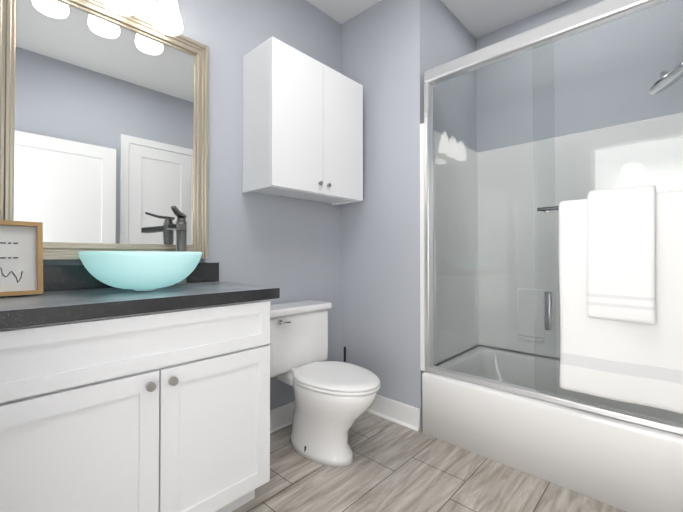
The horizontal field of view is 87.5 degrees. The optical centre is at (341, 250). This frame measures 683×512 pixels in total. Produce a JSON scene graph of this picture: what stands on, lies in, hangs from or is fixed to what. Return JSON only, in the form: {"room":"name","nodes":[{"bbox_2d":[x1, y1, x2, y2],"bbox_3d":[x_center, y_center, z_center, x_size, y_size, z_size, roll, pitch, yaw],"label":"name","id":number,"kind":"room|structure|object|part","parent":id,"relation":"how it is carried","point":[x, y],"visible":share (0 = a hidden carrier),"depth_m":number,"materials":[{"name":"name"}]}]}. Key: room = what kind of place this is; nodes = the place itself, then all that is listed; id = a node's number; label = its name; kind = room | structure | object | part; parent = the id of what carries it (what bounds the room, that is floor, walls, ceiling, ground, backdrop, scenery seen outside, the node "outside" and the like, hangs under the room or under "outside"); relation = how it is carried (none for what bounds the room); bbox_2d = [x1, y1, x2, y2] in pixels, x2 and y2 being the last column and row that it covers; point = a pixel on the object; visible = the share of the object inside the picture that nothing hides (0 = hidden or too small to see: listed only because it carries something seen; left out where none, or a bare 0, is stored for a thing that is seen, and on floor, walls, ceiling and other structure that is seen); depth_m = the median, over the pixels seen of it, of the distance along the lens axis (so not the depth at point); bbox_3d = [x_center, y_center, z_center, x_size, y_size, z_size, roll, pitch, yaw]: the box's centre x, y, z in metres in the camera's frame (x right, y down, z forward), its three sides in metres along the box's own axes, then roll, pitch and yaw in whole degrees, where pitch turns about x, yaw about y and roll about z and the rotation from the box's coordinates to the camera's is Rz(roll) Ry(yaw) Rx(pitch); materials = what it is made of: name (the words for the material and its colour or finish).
{"room":"bathroom","nodes":[
{"label":"bathroom","id":0,"kind":"room"},
{"bbox_2d":[43,0,340,409],"bbox_3d":[-0.467,-0.292,2.179,0.100,2.740,3.145,-1,-1,43],"label":"wall","id":1,"kind":"structure","parent":0,"point":[290,247],"depth_m":2.09,"materials":[{"name":"grey paint"}]},
{"bbox_2d":[0,0,208,259],"bbox_3d":[-0.966,-0.504,1.546,0.034,1.092,0.805,-1,-1,43],"label":"mirror","id":2,"kind":"object","parent":1,"relation":"attached to","point":[104,127],"visible":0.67,"depth_m":1.50,"materials":[{"name":"beige mirror"}]},
{"bbox_2d":[103,0,182,35],"bbox_3d":[-0.929,-1.161,1.482,0.185,0.360,0.520,-1,-1,43],"label":"sconce","id":3,"kind":"object","parent":1,"relation":"attached to","point":[166,20],"visible":1,"depth_m":1.55,"materials":[{"name":"white glass"}]},
{"bbox_2d":[270,400,294,432],"bbox_3d":[-0.335,1.022,2.207,0.030,0.138,1.007,-1,-1,43],"label":"baseboard","id":4,"kind":"structure","parent":1,"relation":"attached to","point":[281,416],"depth_m":2.17,"materials":[{"name":"white wood"}]},
{"bbox_2d":[243,36,362,204],"bbox_3d":[-0.200,-0.707,2.177,0.296,0.770,0.730,-1,-1,43],"label":"upper cabinet","id":5,"kind":"object","parent":1,"relation":"attached to","point":[302,125],"visible":1,"depth_m":1.99,"materials":[{"name":"white wood"}]},
{"bbox_2d":[341,0,477,429],"bbox_3d":[0.559,-0.285,2.725,0.654,2.740,0.945,-1,-1,43],"label":"wall","id":6,"kind":"structure","parent":0,"point":[392,51],"depth_m":2.34,"materials":[{"name":"grey paint"}]},
{"bbox_2d":[366,395,419,430],"bbox_3d":[0.240,1.024,2.339,0.614,0.138,0.030,-1,-1,43],"label":"baseboard","id":7,"kind":"structure","parent":6,"relation":"attached to","point":[397,412],"depth_m":2.24,"materials":[{"name":"white wood"}]},
{"bbox_2d":[232,411,625,511],"bbox_3d":[-0.591,1.063,-1.006,4.240,0.050,7.945,-1,-1,43],"label":"floor","id":8,"kind":"structure","parent":0,"point":[394,467],"depth_m":1.64,"materials":[{"name":"tile"}]},
{"bbox_2d":[0,263,279,511],"bbox_3d":[-0.842,0.562,1.282,0.556,1.008,1.131,-1,-1,43],"label":"bathroom vanity","id":9,"kind":"object","parent":8,"relation":"on","point":[113,399],"visible":1,"depth_m":1.14,"materials":[{"name":"white wood"}]},
{"bbox_2d":[0,220,42,296],"bbox_3d":[-1.148,0.027,1.145,0.028,0.250,0.290,-10,-7,43],"label":"sign","id":10,"kind":"object","parent":9,"relation":"on","point":[21,257],"visible":1,"depth_m":1.21,"materials":[{"name":"white paper"}]},
{"bbox_2d":[78,251,201,291],"bbox_3d":[-0.757,0.082,1.372,0.412,0.151,0.412,-1,-1,43],"label":"sink basin","id":11,"kind":"object","parent":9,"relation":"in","point":[142,271],"visible":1,"depth_m":1.22,"materials":[{"name":"teal glass"}]},
{"bbox_3d":[-0.588,0.437,1.167,0.026,0.029,0.099,-1,-1,43],"label":"knob","id":12,"kind":"part","parent":9,"relation":"part of","materials":[{"name":"silver metal"}]},
{"bbox_2d":[167,206,187,284],"bbox_3d":[-0.745,-0.016,1.624,0.060,0.353,0.156,0,-1,-8],"label":"faucet","id":13,"kind":"object","parent":9,"relation":"on","point":[180,226],"visible":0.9,"depth_m":1.65,"materials":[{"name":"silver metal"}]},
{"bbox_2d":[267,300,379,466],"bbox_3d":[-0.147,0.698,1.895,0.732,0.752,0.596,-1,-1,43],"label":"toilet","id":14,"kind":"object","parent":8,"relation":"on","point":[334,400],"visible":0.83,"depth_m":1.85,"materials":[{"name":"white ceramic"}]},
{"bbox_2d":[344,347,345,361],"bbox_3d":[0.022,0.865,2.395,0.128,0.429,0.128,-1,-1,43],"label":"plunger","id":15,"kind":"object","parent":8,"relation":"on","point":[344,354],"visible":0.08,"depth_m":2.39,"materials":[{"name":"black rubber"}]},
{"bbox_2d":[422,346,682,511],"bbox_3d":[1.290,0.897,1.925,1.442,0.355,0.853,-1,-1,43],"label":"tub","id":16,"kind":"object","parent":8,"relation":"on","point":[626,466],"visible":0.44,"depth_m":1.68,"materials":[{"name":"white ceramic"}]},
{"bbox_2d":[424,0,682,434],"bbox_3d":[1.006,-0.186,1.634,1.434,1.800,0.180,-1,-1,43],"label":"shower door","id":17,"kind":"structure","parent":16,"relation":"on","point":[620,263],"depth_m":1.50,"materials":[{"name":"clear glass"}]},
{"bbox_2d":[559,190,682,413],"bbox_3d":[1.152,0.196,1.465,0.449,0.841,0.083,-1,-1,43],"label":"towel","id":18,"kind":"object","parent":17,"relation":"hanging from","point":[603,355],"depth_m":1.44,"materials":[{"name":"white fabric"}]},
{"bbox_2d":[306,0,566,37],"bbox_3d":[0.352,-1.722,1.432,2.340,0.100,3.145,-1,-1,43],"label":"ceiling","id":19,"kind":"structure","parent":0,"point":[477,18],"depth_m":2.46,"materials":[{"name":"white paint"}]},
{"bbox_2d":[476,0,682,359],"bbox_3d":[1.630,-0.291,2.304,1.486,2.740,0.100,-1,-1,43],"label":"wall","id":20,"kind":"structure","parent":0,"point":[565,8],"depth_m":2.32,"materials":[{"name":"grey paint"}]},
{"bbox_2d":[420,112,682,370],"bbox_3d":[1.305,-0.024,1.954,1.483,1.483,0.847,-1,-1,43],"label":"shower surround","id":21,"kind":"structure","parent":20,"relation":"attached to","point":[521,247],"depth_m":2.45,"materials":[{"name":"white plastic"}]},
{"bbox_3d":[1.171,-0.312,0.650,0.100,2.740,3.145,-1,-1,43],"label":"wall","id":22,"kind":"structure","parent":0,"visible":0},
{"bbox_2d":[648,61,682,94],"bbox_3d":[1.656,-0.851,1.610,0.411,0.171,0.174,-1,-1,43],"label":"shower head","id":23,"kind":"object","parent":22,"relation":"attached to","point":[663,75],"depth_m":1.69}
]}

